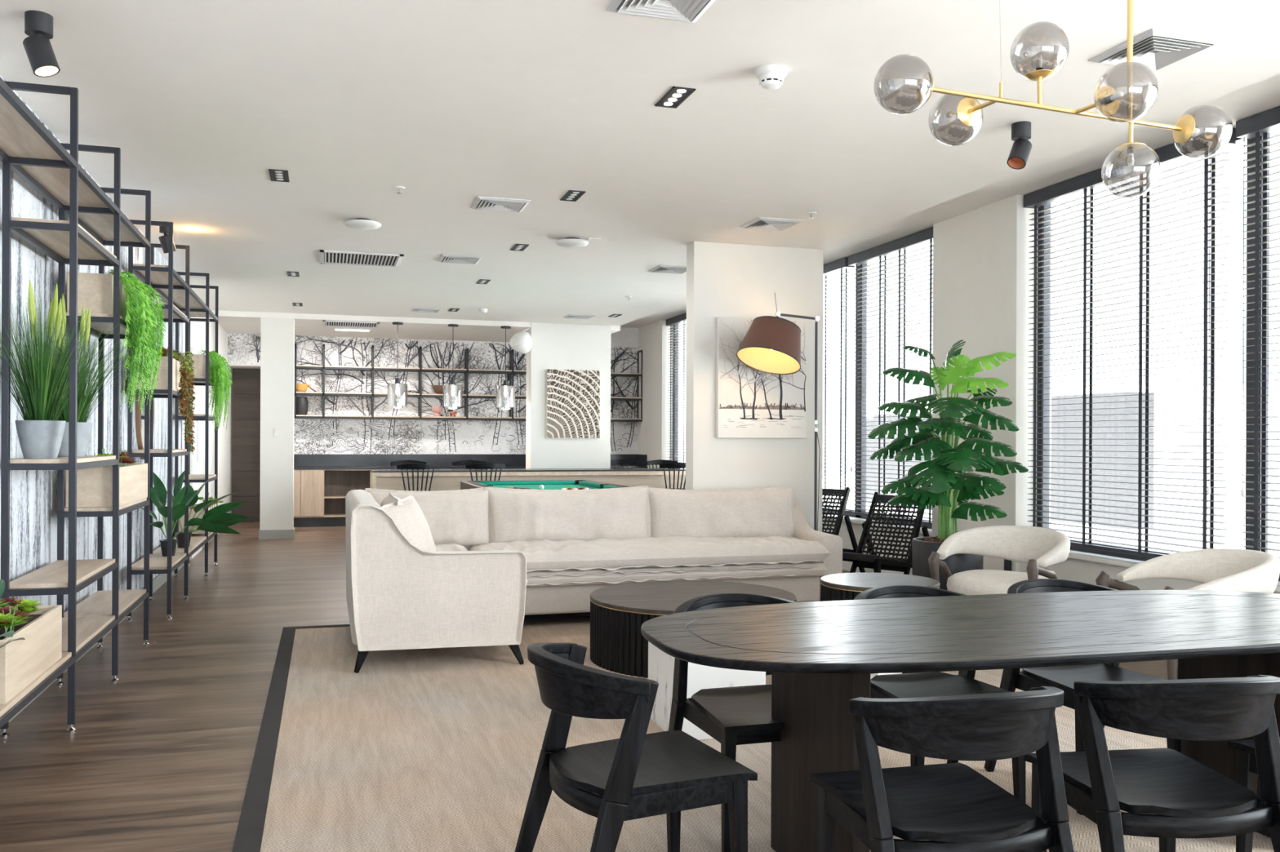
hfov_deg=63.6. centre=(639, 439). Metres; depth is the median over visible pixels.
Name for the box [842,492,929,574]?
woven chair
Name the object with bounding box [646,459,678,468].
bar stool
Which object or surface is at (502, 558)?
sofa
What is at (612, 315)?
recessed light
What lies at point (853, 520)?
structure
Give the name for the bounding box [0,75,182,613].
wall
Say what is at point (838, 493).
woven chair
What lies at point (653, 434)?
structure
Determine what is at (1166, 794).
dining chair
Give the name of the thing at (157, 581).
baseboard
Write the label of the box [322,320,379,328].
ceiling vent
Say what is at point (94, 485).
planter box
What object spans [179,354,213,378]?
planter box
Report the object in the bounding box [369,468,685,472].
countertop
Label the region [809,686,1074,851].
dining chair
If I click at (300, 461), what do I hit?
countertop
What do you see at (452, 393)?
pendant lamp
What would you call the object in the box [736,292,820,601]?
floor lamp
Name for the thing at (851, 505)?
building
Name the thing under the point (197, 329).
wall
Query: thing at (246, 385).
door
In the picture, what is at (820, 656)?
dining table
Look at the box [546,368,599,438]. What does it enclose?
painting
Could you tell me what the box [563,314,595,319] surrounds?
ceiling vent
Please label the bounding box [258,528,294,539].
baseboard
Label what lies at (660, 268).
ceiling vent
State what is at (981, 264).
structure
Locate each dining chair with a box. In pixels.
[514,642,757,851]
[668,592,796,851]
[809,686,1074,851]
[853,585,1026,804]
[984,578,1181,815]
[1023,675,1279,851]
[1227,737,1279,851]
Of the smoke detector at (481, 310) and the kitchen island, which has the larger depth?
the kitchen island
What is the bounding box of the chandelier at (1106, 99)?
[873,0,1232,198]
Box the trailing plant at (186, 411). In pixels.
[173,351,195,454]
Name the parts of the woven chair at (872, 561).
rail, post, leg, woven seat, leg, rail, post, leg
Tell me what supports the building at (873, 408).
on the ground at (849, 480)
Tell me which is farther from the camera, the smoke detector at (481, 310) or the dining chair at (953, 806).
the smoke detector at (481, 310)
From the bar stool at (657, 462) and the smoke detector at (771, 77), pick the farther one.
the bar stool at (657, 462)
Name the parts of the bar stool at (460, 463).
crest rail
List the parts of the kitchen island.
panel, panel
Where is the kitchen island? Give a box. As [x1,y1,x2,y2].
[369,468,685,491]
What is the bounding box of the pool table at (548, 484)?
[460,480,630,489]
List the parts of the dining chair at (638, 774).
leg, rail, crest rail, backrest, leg, seat, leg, rail, leg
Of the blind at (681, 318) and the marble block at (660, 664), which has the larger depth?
the blind at (681, 318)
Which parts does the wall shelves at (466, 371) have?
shelf rail, shelf rail, shelf rail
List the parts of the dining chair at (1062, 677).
leg, rail, backrest, crest rail, leg, seat, leg, leg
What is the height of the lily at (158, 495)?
0.676 m
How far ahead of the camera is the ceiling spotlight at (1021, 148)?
5.27 m
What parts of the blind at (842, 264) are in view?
rail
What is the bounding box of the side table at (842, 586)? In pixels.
[820,573,940,673]
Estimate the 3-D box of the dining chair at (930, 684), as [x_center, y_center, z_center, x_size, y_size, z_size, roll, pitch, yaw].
[1.051,0.942,3.722,0.546,0.762,0.554,0,0,-15]
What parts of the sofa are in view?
leg, arm, leg, arm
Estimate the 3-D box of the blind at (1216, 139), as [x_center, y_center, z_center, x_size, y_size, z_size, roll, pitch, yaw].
[3.217,-0.545,6.981,0.110,2.610,1.810,0,0,-17]
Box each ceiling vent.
[320,249,404,267]
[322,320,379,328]
[410,307,441,312]
[438,254,483,264]
[471,195,531,212]
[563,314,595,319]
[606,0,715,22]
[648,265,686,274]
[740,217,804,231]
[1088,28,1225,70]
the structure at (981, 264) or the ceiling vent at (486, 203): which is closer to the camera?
the ceiling vent at (486, 203)
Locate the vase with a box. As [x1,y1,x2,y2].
[296,396,307,414]
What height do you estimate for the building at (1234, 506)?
2.320 m
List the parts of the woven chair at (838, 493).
post, rail, leg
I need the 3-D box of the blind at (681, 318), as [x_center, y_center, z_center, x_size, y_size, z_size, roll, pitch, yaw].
[0.657,-0.557,15.406,0.110,2.610,1.440,0,0,-17]
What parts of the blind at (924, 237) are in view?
pull cord, rail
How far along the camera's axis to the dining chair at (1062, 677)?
3.97 m
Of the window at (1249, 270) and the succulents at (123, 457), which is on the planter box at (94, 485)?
the succulents at (123, 457)
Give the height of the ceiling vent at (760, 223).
0.019 m
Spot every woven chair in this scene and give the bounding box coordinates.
[822,487,865,573]
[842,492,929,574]
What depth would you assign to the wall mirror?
8.07 m
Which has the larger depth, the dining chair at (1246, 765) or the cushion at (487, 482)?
the cushion at (487, 482)
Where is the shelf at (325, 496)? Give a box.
[324,495,346,498]
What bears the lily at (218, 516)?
on the shelving unit at (183, 304)
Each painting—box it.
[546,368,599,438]
[715,316,806,438]
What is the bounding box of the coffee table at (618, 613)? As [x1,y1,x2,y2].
[590,580,796,678]
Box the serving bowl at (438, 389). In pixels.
[431,385,443,394]
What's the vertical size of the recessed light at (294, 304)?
0.006 m
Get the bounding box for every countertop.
[293,454,647,469]
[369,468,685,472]
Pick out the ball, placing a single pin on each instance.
(540, 486)
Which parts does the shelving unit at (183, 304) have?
post, post, shelf rail, shelf rail, post, post, shelf rail, shelf rail, shelf rail, shelf rail, post, post, shelf rail, shelf rail, shelf rail, post, shelf rail, shelf rail, post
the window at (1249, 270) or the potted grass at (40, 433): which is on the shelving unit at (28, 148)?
the potted grass at (40, 433)
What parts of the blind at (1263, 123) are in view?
pull cord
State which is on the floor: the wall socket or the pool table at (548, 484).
the pool table at (548, 484)
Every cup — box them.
[431,406,442,416]
[449,411,457,416]
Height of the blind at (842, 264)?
2.610 m
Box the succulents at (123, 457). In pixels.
[93,448,137,467]
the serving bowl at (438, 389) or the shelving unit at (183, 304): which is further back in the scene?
the serving bowl at (438, 389)
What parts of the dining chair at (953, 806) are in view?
leg, rail, leg, seat, backrest, crest rail, rail, rail, leg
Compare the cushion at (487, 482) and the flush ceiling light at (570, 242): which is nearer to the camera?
the flush ceiling light at (570, 242)
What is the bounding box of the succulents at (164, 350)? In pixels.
[143,346,180,358]
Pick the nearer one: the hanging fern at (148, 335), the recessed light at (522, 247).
the hanging fern at (148, 335)
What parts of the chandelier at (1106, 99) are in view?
glass globe, bulb, glass globe, arm, glass globe, bulb, arm, arm, bulb, glass globe, ceiling rod, glass globe, bulb, arm, bulb, glass globe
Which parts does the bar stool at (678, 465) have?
crest rail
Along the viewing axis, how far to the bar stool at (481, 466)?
12.98 m
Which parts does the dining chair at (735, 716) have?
leg, rail, leg, backrest, crest rail, seat, rail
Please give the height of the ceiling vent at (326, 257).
0.014 m
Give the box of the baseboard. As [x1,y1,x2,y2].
[0,533,219,730]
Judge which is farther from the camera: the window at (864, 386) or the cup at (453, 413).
the cup at (453, 413)
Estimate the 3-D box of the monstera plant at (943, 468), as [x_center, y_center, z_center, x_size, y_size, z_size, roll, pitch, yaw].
[2.168,0.314,7.329,1.082,2.031,0.591,0,0,3]
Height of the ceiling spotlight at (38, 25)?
0.232 m
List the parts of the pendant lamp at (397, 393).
glass, glass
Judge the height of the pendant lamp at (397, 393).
1.155 m
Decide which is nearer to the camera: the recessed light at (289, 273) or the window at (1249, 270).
the window at (1249, 270)
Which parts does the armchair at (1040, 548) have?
leg, leg, seat, backrest, leg, leg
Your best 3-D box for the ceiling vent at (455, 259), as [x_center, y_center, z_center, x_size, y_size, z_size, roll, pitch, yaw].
[-1.629,-1.628,9.358,0.360,0.019,0.360,0,0,-17]
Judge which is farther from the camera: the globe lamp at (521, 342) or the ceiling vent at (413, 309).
the globe lamp at (521, 342)
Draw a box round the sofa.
[345,485,843,673]
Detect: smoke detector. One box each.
[478,308,487,313]
[755,64,786,89]
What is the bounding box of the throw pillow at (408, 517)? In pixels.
[381,495,435,551]
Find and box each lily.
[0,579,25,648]
[140,470,214,556]
[166,480,249,547]
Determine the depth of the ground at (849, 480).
35.59 m
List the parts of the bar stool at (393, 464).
crest rail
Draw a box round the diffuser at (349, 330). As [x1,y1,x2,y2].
[335,328,368,331]
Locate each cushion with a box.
[364,487,488,549]
[380,492,403,506]
[435,543,467,551]
[480,480,574,484]
[578,480,603,488]
[603,484,620,488]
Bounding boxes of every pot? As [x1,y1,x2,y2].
[15,420,66,458]
[57,422,93,457]
[159,539,177,556]
[174,532,191,547]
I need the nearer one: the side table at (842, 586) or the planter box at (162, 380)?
the side table at (842, 586)
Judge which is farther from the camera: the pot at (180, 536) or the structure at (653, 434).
the structure at (653, 434)
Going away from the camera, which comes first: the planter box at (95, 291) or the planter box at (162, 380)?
the planter box at (95, 291)
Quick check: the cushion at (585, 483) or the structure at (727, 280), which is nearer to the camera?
the structure at (727, 280)
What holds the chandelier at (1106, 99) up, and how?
hanging from the ceiling
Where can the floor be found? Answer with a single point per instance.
(158, 757)
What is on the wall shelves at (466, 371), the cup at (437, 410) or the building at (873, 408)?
the cup at (437, 410)
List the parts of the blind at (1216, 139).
rail, pull cord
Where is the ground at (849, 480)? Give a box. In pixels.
[822,475,854,509]
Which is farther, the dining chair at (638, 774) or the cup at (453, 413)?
the cup at (453, 413)
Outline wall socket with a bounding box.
[1004,559,1011,571]
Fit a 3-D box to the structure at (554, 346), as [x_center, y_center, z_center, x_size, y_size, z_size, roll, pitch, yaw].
[-1.026,-0.160,14.756,1.155,2.950,0.365,0,0,-17]
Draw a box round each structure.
[259,317,294,530]
[525,322,610,468]
[637,320,681,468]
[685,240,823,532]
[822,514,932,535]
[932,194,1052,572]
[1067,550,1279,591]
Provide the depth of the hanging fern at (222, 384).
10.05 m
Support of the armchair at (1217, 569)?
on the floor
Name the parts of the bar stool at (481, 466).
crest rail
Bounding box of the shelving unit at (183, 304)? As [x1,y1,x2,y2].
[126,219,218,621]
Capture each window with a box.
[672,321,685,461]
[822,241,933,528]
[1036,129,1279,581]
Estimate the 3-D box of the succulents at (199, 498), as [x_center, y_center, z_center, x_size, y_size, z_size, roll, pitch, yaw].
[-4.236,0.604,10.195,0.456,0.135,0.359,0,0,36]
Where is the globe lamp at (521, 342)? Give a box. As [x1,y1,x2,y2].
[509,328,531,353]
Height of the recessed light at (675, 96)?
0.006 m
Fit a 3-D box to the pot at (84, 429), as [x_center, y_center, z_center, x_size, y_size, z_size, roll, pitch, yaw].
[-2.863,0.001,5.192,0.200,0.172,0.200,0,0,-17]
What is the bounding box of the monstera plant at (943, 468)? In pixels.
[867,339,1028,590]
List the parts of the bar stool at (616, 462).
crest rail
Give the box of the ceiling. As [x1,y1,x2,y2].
[0,0,1279,342]
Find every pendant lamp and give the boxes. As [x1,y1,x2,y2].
[386,322,407,408]
[443,324,462,408]
[495,325,515,409]
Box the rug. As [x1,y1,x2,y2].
[231,617,1274,851]
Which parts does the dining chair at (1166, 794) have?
leg, rail, leg, seat, leg, crest rail, backrest, rail, rail, leg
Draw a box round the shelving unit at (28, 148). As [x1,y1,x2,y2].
[0,76,151,737]
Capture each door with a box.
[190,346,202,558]
[231,368,260,521]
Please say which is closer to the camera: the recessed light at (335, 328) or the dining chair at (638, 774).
the dining chair at (638, 774)
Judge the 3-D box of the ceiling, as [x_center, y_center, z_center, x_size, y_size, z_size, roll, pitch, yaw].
[-0.344,-1.817,7.522,7.100,0.510,20.200,0,0,-17]
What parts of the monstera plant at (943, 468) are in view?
stem, stem, stem, stem, stem, stem, stem, stem, stem, stem, stem, pot, stem, stem, stem, stem, stem, stem, stem, stem, stem, stem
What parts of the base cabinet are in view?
door, door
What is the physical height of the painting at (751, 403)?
0.995 m
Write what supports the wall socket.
attached to the structure at (981, 264)
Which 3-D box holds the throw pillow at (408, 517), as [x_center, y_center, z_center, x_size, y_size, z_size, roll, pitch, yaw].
[-1.389,0.579,6.247,0.231,0.460,0.477,0,0,5]
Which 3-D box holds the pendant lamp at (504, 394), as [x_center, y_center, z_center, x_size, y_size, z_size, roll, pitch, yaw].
[-1.867,-0.991,14.346,0.264,1.155,0.264,0,0,-17]
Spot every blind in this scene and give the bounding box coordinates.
[666,312,686,462]
[822,257,854,513]
[848,226,933,525]
[1023,126,1235,557]
[1235,106,1279,576]
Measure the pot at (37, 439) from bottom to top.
0.172 m
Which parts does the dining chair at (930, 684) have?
rail, backrest, crest rail, leg, seat, leg, leg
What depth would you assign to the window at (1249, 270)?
6.08 m
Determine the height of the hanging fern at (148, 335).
0.778 m
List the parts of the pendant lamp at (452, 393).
glass, glass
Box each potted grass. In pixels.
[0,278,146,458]
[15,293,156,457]
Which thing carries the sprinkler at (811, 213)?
attached to the ceiling
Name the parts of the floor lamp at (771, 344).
shade trim, lamp shade, counter rod, arm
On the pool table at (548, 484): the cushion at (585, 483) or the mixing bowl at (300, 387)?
the cushion at (585, 483)
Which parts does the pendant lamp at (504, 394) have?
glass, glass, cord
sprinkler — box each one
[392,186,404,194]
[805,211,817,218]
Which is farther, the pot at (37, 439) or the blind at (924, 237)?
the blind at (924, 237)
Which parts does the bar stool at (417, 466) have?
crest rail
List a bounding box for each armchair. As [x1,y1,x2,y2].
[928,525,1070,595]
[1095,548,1279,679]
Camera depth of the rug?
4.26 m
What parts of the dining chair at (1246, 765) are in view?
leg, rail, seat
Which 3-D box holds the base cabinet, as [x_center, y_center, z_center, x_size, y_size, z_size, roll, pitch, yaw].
[-2.578,0.881,16.264,5.470,0.855,0.560,0,0,-17]
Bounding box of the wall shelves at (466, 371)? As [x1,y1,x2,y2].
[293,343,642,422]
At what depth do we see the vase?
15.55 m
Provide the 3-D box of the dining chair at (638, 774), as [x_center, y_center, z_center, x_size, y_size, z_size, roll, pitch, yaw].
[-0.033,0.937,2.817,0.554,0.762,0.546,0,0,-25]
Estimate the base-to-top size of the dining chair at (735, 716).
0.762 m
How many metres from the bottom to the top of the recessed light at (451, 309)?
0.006 m
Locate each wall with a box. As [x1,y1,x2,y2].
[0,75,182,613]
[182,295,231,513]
[227,327,638,522]
[822,518,1279,594]
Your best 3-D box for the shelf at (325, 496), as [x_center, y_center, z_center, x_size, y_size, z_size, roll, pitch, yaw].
[-4.424,0.870,15.709,0.725,0.020,0.470,0,0,-17]
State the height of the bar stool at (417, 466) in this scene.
1.018 m
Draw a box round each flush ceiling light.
[344,218,381,230]
[555,237,588,248]
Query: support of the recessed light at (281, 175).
in the ceiling
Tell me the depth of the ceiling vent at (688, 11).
3.87 m
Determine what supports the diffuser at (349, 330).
attached to the recessed light at (335, 328)
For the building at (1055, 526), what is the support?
on the ground at (849, 480)
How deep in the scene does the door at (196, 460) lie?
11.54 m
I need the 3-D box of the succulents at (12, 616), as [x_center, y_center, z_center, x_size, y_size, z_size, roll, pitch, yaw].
[-2.471,0.671,3.956,0.321,0.138,0.603,0,0,-17]
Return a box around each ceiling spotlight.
[22,10,60,76]
[158,221,176,253]
[1007,120,1031,169]
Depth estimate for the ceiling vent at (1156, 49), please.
4.26 m
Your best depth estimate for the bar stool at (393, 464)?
14.44 m
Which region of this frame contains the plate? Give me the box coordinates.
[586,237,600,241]
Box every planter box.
[0,604,62,704]
[65,463,147,507]
[66,271,137,322]
[133,356,185,390]
[178,503,216,533]
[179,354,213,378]
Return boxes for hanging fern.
[104,269,167,412]
[195,350,232,432]
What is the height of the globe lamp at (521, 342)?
0.371 m
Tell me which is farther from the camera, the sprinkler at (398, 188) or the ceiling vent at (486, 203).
the ceiling vent at (486, 203)
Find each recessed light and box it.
[268,168,289,182]
[287,271,299,276]
[292,302,302,306]
[333,327,370,331]
[448,308,459,311]
[475,279,490,284]
[510,244,528,251]
[560,190,585,201]
[608,314,622,317]
[654,86,695,108]
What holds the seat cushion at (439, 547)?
on the sofa
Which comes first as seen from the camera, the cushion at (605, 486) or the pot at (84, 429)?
the pot at (84, 429)
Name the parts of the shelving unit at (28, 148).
post, shelf rail, shelf rail, post, shelf rail, shelf rail, shelf rail, post, shelf rail, shelf rail, shelf rail, post, shelf rail, shelf rail, post, shelf rail, post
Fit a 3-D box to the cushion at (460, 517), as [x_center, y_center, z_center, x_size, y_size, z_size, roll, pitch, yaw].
[-1.523,0.579,7.481,0.913,0.458,0.302,0,0,-17]
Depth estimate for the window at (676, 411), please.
16.09 m
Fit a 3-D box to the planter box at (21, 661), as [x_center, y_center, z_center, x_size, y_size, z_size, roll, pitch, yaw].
[-2.506,0.834,4.058,0.240,0.230,0.820,0,0,-17]
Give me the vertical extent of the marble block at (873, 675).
0.434 m
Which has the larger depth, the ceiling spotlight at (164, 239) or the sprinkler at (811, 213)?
the ceiling spotlight at (164, 239)
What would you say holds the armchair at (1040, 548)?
on the floor
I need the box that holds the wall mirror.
[135,395,154,459]
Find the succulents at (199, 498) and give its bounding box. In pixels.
[193,493,222,509]
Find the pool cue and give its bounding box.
[507,486,537,489]
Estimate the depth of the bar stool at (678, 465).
13.76 m
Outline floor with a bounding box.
[0,522,1177,851]
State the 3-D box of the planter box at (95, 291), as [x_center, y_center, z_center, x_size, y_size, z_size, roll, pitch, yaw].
[-3.105,-0.789,6.016,0.220,0.220,0.920,0,0,-17]
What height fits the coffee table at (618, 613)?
0.378 m
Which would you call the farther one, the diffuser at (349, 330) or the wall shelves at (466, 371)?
the wall shelves at (466, 371)
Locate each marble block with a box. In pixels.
[648,641,765,740]
[870,672,902,679]
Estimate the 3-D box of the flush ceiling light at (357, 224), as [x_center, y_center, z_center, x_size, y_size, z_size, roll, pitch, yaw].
[-2.071,-1.607,7.719,0.270,0.064,0.270,0,0,-17]
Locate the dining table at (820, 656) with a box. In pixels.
[640,590,1279,851]
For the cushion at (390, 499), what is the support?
on the sofa
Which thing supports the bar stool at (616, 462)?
on the floor
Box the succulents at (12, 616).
[0,596,42,637]
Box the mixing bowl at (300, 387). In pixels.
[296,383,311,391]
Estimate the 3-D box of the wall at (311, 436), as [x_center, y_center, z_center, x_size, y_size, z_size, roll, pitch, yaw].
[-3.186,-0.289,16.786,6.500,3.190,0.824,0,0,-17]
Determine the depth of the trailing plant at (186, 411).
8.11 m
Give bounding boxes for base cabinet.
[293,467,647,527]
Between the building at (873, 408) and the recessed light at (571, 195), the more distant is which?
the building at (873, 408)
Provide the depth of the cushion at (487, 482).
12.28 m
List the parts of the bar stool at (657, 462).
crest rail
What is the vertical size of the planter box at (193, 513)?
0.240 m
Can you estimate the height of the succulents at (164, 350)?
0.138 m
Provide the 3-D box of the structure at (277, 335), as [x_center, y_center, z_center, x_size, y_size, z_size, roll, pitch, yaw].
[-4.767,-0.141,13.575,0.410,2.880,0.250,0,0,-17]
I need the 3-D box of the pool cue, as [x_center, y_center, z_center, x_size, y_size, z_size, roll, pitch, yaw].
[-1.069,0.516,10.572,0.028,0.030,1.025,0,0,-39]
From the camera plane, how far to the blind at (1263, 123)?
5.90 m
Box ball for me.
[538,484,544,489]
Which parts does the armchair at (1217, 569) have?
leg, leg, leg, backrest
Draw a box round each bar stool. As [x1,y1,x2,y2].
[390,460,426,469]
[396,462,437,491]
[452,459,487,469]
[466,462,505,480]
[610,459,636,468]
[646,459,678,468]
[659,462,685,489]
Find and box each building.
[849,501,932,519]
[866,413,932,508]
[868,385,1210,415]
[1050,391,1154,529]
[1050,520,1176,553]
[1149,383,1279,559]
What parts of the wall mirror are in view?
glass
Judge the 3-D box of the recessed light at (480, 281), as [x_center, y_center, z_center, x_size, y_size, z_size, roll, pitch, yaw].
[-1.626,-1.634,10.708,0.110,0.006,0.280,0,0,-17]

